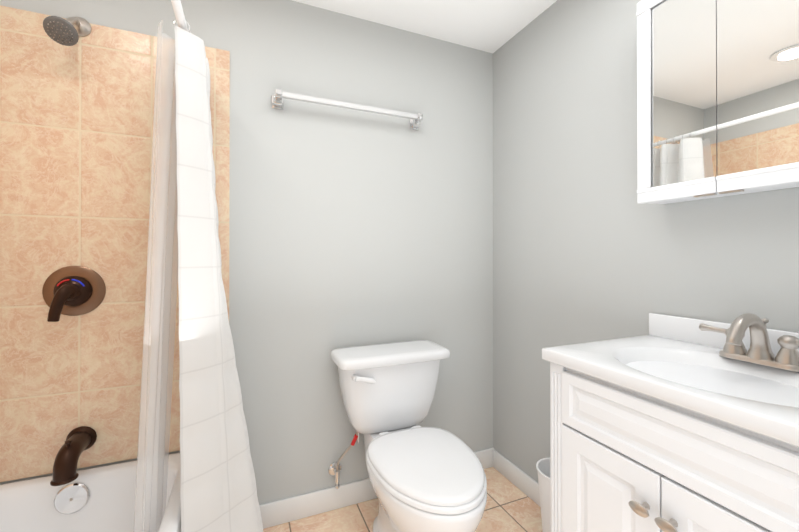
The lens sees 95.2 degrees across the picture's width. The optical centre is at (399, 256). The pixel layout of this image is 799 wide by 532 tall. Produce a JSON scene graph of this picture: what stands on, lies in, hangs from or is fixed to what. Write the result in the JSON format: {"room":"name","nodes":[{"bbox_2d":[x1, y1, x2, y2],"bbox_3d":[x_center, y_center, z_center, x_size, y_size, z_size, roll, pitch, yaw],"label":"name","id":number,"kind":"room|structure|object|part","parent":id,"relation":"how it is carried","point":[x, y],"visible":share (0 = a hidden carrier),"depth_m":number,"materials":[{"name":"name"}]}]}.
{"room":"bathroom","nodes":[
{"label":"bathroom","id":0,"kind":"room"},
{"bbox_2d":[0,0,492,504],"bbox_3d":[-0.513,0.014,1.635,2.394,2.275,0.100,0,0,-23],"label":"wall","id":1,"kind":"structure","parent":0,"point":[349,227],"depth_m":1.68,"materials":[{"name":"grey paint"}]},
{"bbox_2d":[0,5,229,481],"bbox_3d":[-1.101,-0.042,1.329,0.873,1.601,0.008,0,0,-23],"label":"wall tile","id":2,"kind":"structure","parent":1,"relation":"attached to","point":[76,135],"depth_m":1.31,"materials":[{"name":"beige tile"}]},
{"bbox_2d":[43,16,90,45],"bbox_3d":[-1.122,-0.779,1.231,0.089,0.153,0.159,0,0,-23],"label":"shower head","id":3,"kind":"object","parent":2,"relation":"attached to","point":[69,31],"visible":1,"depth_m":1.20},
{"bbox_3d":[-1.128,-0.802,1.258,0.023,0.062,0.086,0,0,-23],"label":"arm","id":4,"kind":"part","parent":3,"relation":"part of"},
{"bbox_2d":[50,426,96,485],"bbox_3d":[-1.104,0.666,1.228,0.088,0.116,0.168,0,0,-23],"label":"tub spout","id":5,"kind":"object","parent":2,"relation":"attached to","point":[78,441],"visible":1,"depth_m":1.19,"materials":[{"name":"brown metal"}]},
{"bbox_2d":[42,266,105,321],"bbox_3d":[-1.135,0.126,1.250,0.178,0.183,0.106,0,0,-23],"label":"shower valve","id":6,"kind":"object","parent":2,"relation":"attached to","point":[73,290],"visible":1,"depth_m":1.28,"materials":[{"name":"brown metal"}]},
{"bbox_3d":[-1.134,0.156,1.225,0.061,0.122,0.059,0,0,-23],"label":"lever","id":7,"kind":"part","parent":6,"relation":"part of","materials":[{"name":"brown metal"}]},
{"bbox_2d":[272,89,422,129],"bbox_3d":[-0.213,-0.662,1.669,0.700,0.056,0.074,0,0,-23],"label":"towel rail","id":8,"kind":"object","parent":1,"relation":"attached to","point":[279,95],"visible":0.98,"depth_m":1.62,"materials":[{"name":"silver metal"}]},
{"bbox_3d":[-0.518,-0.663,1.554,0.034,0.043,0.039,0,0,-23],"label":"post","id":9,"kind":"part","parent":8,"relation":"part of","materials":[{"name":"silver metal"}]},
{"bbox_3d":[-0.527,-0.662,1.574,0.048,0.056,0.005,0,0,-23],"label":"plate","id":10,"kind":"part","parent":8,"relation":"part of","materials":[{"name":"silver metal"}]},
{"bbox_3d":[0.074,-0.661,1.827,0.048,0.056,0.005,0,0,-23],"label":"plate","id":11,"kind":"part","parent":8,"relation":"part of","materials":[{"name":"silver metal"}]},
{"bbox_3d":[0.083,-0.662,1.807,0.034,0.043,0.039,0,0,-23],"label":"post","id":12,"kind":"part","parent":8,"relation":"part of","materials":[{"name":"silver metal"}]},
{"bbox_2d":[259,448,493,528],"bbox_3d":[-0.140,1.102,1.727,1.430,0.100,0.012,0,0,-23],"label":"baseboard","id":13,"kind":"structure","parent":1,"relation":"attached to","point":[282,511],"depth_m":1.63,"materials":[{"name":"white paint"}]},
{"bbox_2d":[263,467,542,531],"bbox_3d":[-0.028,1.197,0.478,2.394,0.100,2.600,0,0,-23],"label":"floor","id":14,"kind":"structure","parent":0,"point":[510,507],"depth_m":1.61,"materials":[{"name":"tile"}]},
{"bbox_2d":[0,453,180,531],"bbox_3d":[-0.857,0.952,0.614,0.750,0.390,1.488,0,0,-23],"label":"bathtub","id":15,"kind":"object","parent":14,"relation":"on","point":[99,499],"visible":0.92,"depth_m":1.24,"materials":[{"name":"white ceramic"}]},
{"bbox_2d":[328,340,486,531],"bbox_3d":[0.051,0.781,1.407,0.502,0.740,0.750,0,0,-23],"label":"toilet","id":16,"kind":"object","parent":14,"relation":"on","point":[428,479],"visible":1,"depth_m":1.41,"materials":[{"name":"white ceramic"}]},
{"bbox_3d":[-0.135,0.496,1.455,0.083,0.037,0.021,0,0,-23],"label":"lever arm","id":17,"kind":"part","parent":16,"relation":"part of"},
{"bbox_3d":[-0.043,0.603,1.632,0.458,0.302,0.222,0,0,-23],"label":"tank","id":18,"kind":"part","parent":16,"relation":"part of","materials":[{"name":"white ceramic"}]},
{"bbox_3d":[-0.040,0.432,1.624,0.502,0.040,0.250,0,0,-23],"label":"tank lid","id":19,"kind":"part","parent":16,"relation":"part of","materials":[{"name":"white ceramic"}]},
{"bbox_3d":[0.100,0.723,1.291,0.371,0.022,0.472,0,0,-23],"label":"seat lid","id":20,"kind":"part","parent":16,"relation":"part of","materials":[{"name":"white plastic"}]},
{"bbox_3d":[0.101,0.743,1.289,0.381,0.018,0.482,0,0,-23],"label":"seat","id":21,"kind":"part","parent":16,"relation":"part of","materials":[{"name":"white plastic"}]},
{"bbox_3d":[0.078,0.953,1.342,0.373,0.396,0.612,0,0,-23],"label":"bowl","id":22,"kind":"part","parent":16,"relation":"part of","materials":[{"name":"white ceramic"}]},
{"bbox_2d":[536,458,550,531],"bbox_3d":[0.644,1.005,1.467,0.176,0.292,0.176,0,0,-23],"label":"waste bin","id":23,"kind":"object","parent":14,"relation":"on","point":[543,467],"visible":0.29,"depth_m":1.45,"materials":[{"name":"white plastic"}]},
{"bbox_2d":[542,313,798,531],"bbox_3d":[0.739,0.642,0.831,0.504,1.012,0.634,0,0,-23],"label":"bathroom vanity","id":24,"kind":"object","parent":14,"relation":"on","point":[670,423],"visible":1,"depth_m":0.81,"materials":[{"name":"white wood"}]},
{"bbox_3d":[0.494,0.751,0.869,0.018,0.594,0.252,0,0,-23],"label":"door","id":25,"kind":"part","parent":24,"relation":"part of","materials":[{"name":"white wood"}]},
{"bbox_3d":[0.501,0.530,0.765,0.016,0.024,0.041,0,0,-23],"label":"knob","id":26,"kind":"part","parent":24,"relation":"part of","materials":[{"name":"silver metal"}]},
{"bbox_3d":[0.516,0.530,0.771,0.018,0.015,0.015,0,0,-23],"label":"knob stem","id":27,"kind":"part","parent":24,"relation":"part of","materials":[{"name":"silver metal"}]},
{"bbox_3d":[0.522,0.530,0.715,0.016,0.024,0.041,0,0,-23],"label":"knob","id":28,"kind":"part","parent":24,"relation":"part of","materials":[{"name":"silver metal"}]},
{"bbox_3d":[0.537,0.530,0.721,0.018,0.015,0.015,0,0,-23],"label":"knob stem","id":29,"kind":"part","parent":24,"relation":"part of","materials":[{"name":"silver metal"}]},
{"bbox_3d":[0.543,0.379,0.754,0.018,0.138,0.506,0,0,-23],"label":"drawer","id":30,"kind":"part","parent":24,"relation":"part of","materials":[{"name":"white wood"}]},
{"bbox_3d":[0.592,0.750,0.635,0.018,0.594,0.252,0,0,-23],"label":"door","id":31,"kind":"part","parent":24,"relation":"part of","materials":[{"name":"white wood"}]},
{"bbox_2d":[699,313,798,371],"bbox_3d":[0.835,0.198,0.872,0.158,0.123,0.244,0,0,-23],"label":"faucet","id":32,"kind":"object","parent":24,"relation":"on","point":[760,355],"depth_m":0.87,"materials":[{"name":"silver metal"}]},
{"bbox_2d":[292,0,556,52],"bbox_3d":[-0.028,-1.178,0.488,2.394,0.100,2.600,0,0,-23],"label":"ceiling","id":33,"kind":"structure","parent":0,"point":[491,26],"depth_m":1.70,"materials":[{"name":"white paint"}]},
{"bbox_2d":[493,0,798,482],"bbox_3d":[1.029,0.011,0.929,0.100,2.275,2.400,0,0,-23],"label":"wall","id":34,"kind":"structure","parent":0,"point":[587,247],"depth_m":1.46,"materials":[{"name":"grey paint"}]},
{"bbox_2d":[493,450,539,505],"bbox_3d":[0.980,1.101,0.896,0.012,0.095,2.388,0,0,-23],"label":"baseboard","id":35,"kind":"structure","parent":34,"relation":"attached to","point":[522,481],"depth_m":1.81,"materials":[{"name":"white paint"}]},
{"bbox_2d":[636,0,798,203],"bbox_3d":[0.924,-0.480,0.883,0.126,0.636,0.628,0,0,-23],"label":"upper cabinet","id":36,"kind":"object","parent":34,"relation":"attached to","point":[717,98],"visible":1,"depth_m":0.96,"materials":[{"name":"white wood"}]},
{"bbox_3d":[0.792,-0.779,1.057,0.008,0.038,0.208,0,0,-23],"label":"rail","id":37,"kind":"part","parent":36,"relation":"part of","materials":[{"name":"white wood"}]},
{"bbox_3d":[0.792,-0.185,1.054,0.008,0.038,0.208,0,0,-23],"label":"rail","id":38,"kind":"part","parent":36,"relation":"part of","materials":[{"name":"white wood"}]},
{"bbox_3d":[0.803,-0.482,1.060,0.014,0.632,0.208,0,0,-23],"label":"door","id":39,"kind":"part","parent":36,"relation":"part of","materials":[{"name":"white metal"}]},
{"bbox_2d":[651,0,716,186],"bbox_3d":[0.802,-0.482,1.039,0.002,0.556,0.170,0,0,-23],"label":"mirror","id":40,"kind":"object","parent":36,"relation":"on","point":[683,32],"depth_m":1.03,"materials":[{"name":"clear glass"}]},
{"bbox_3d":[0.826,-0.164,0.986,0.014,0.004,0.046,0,0,-23],"label":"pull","id":41,"kind":"part","parent":36,"relation":"part of","materials":[{"name":"silver metal"}]},
{"bbox_3d":[0.849,-0.164,0.933,0.014,0.004,0.046,0,0,-23],"label":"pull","id":42,"kind":"part","parent":36,"relation":"part of","materials":[{"name":"silver metal"}]},
{"bbox_3d":[0.874,-0.185,0.861,0.008,0.038,0.208,0,0,-23],"label":"rail","id":43,"kind":"part","parent":36,"relation":"part of","materials":[{"name":"white wood"}]},
{"bbox_2d":[717,0,798,175],"bbox_3d":[0.876,-0.482,0.863,0.002,0.556,0.208,0,0,-23],"label":"mirror","id":44,"kind":"object","parent":36,"relation":"on","point":[758,40],"depth_m":0.88,"materials":[{"name":"clear glass"}]},
{"bbox_3d":[0.884,-0.482,0.867,0.014,0.632,0.208,0,0,-23],"label":"door","id":45,"kind":"part","parent":36,"relation":"part of","materials":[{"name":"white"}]},
{"bbox_2d":[649,313,798,355],"bbox_3d":[0.961,0.225,0.926,0.022,0.074,0.634,0,0,-23],"label":"backsplash","id":46,"kind":"structure","parent":34,"relation":"attached to","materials":[{"name":"white stone"}]},
{"bbox_3d":[-0.559,-0.048,-0.067,0.772,1.601,0.008,0,0,-23],"label":"wall tile","id":47,"kind":"structure","parent":0,"visible":0},
{"bbox_2d":[171,0,187,30],"bbox_3d":[-0.522,-0.737,0.759,0.048,0.048,1.493,0,0,-23],"label":"curtain rod","id":48,"kind":"object","parent":47,"relation":"attached to","point":[179,12],"depth_m":1.09,"materials":[{"name":"white"}]},
{"bbox_2d":[133,20,262,531],"bbox_3d":[-0.635,0.184,1.237,0.371,1.872,0.470,0,0,-23],"label":"shower curtain","id":49,"kind":"object","parent":48,"relation":"hanging from","point":[218,490],"visible":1,"depth_m":1.13,"materials":[{"name":"fabric"}]}
]}

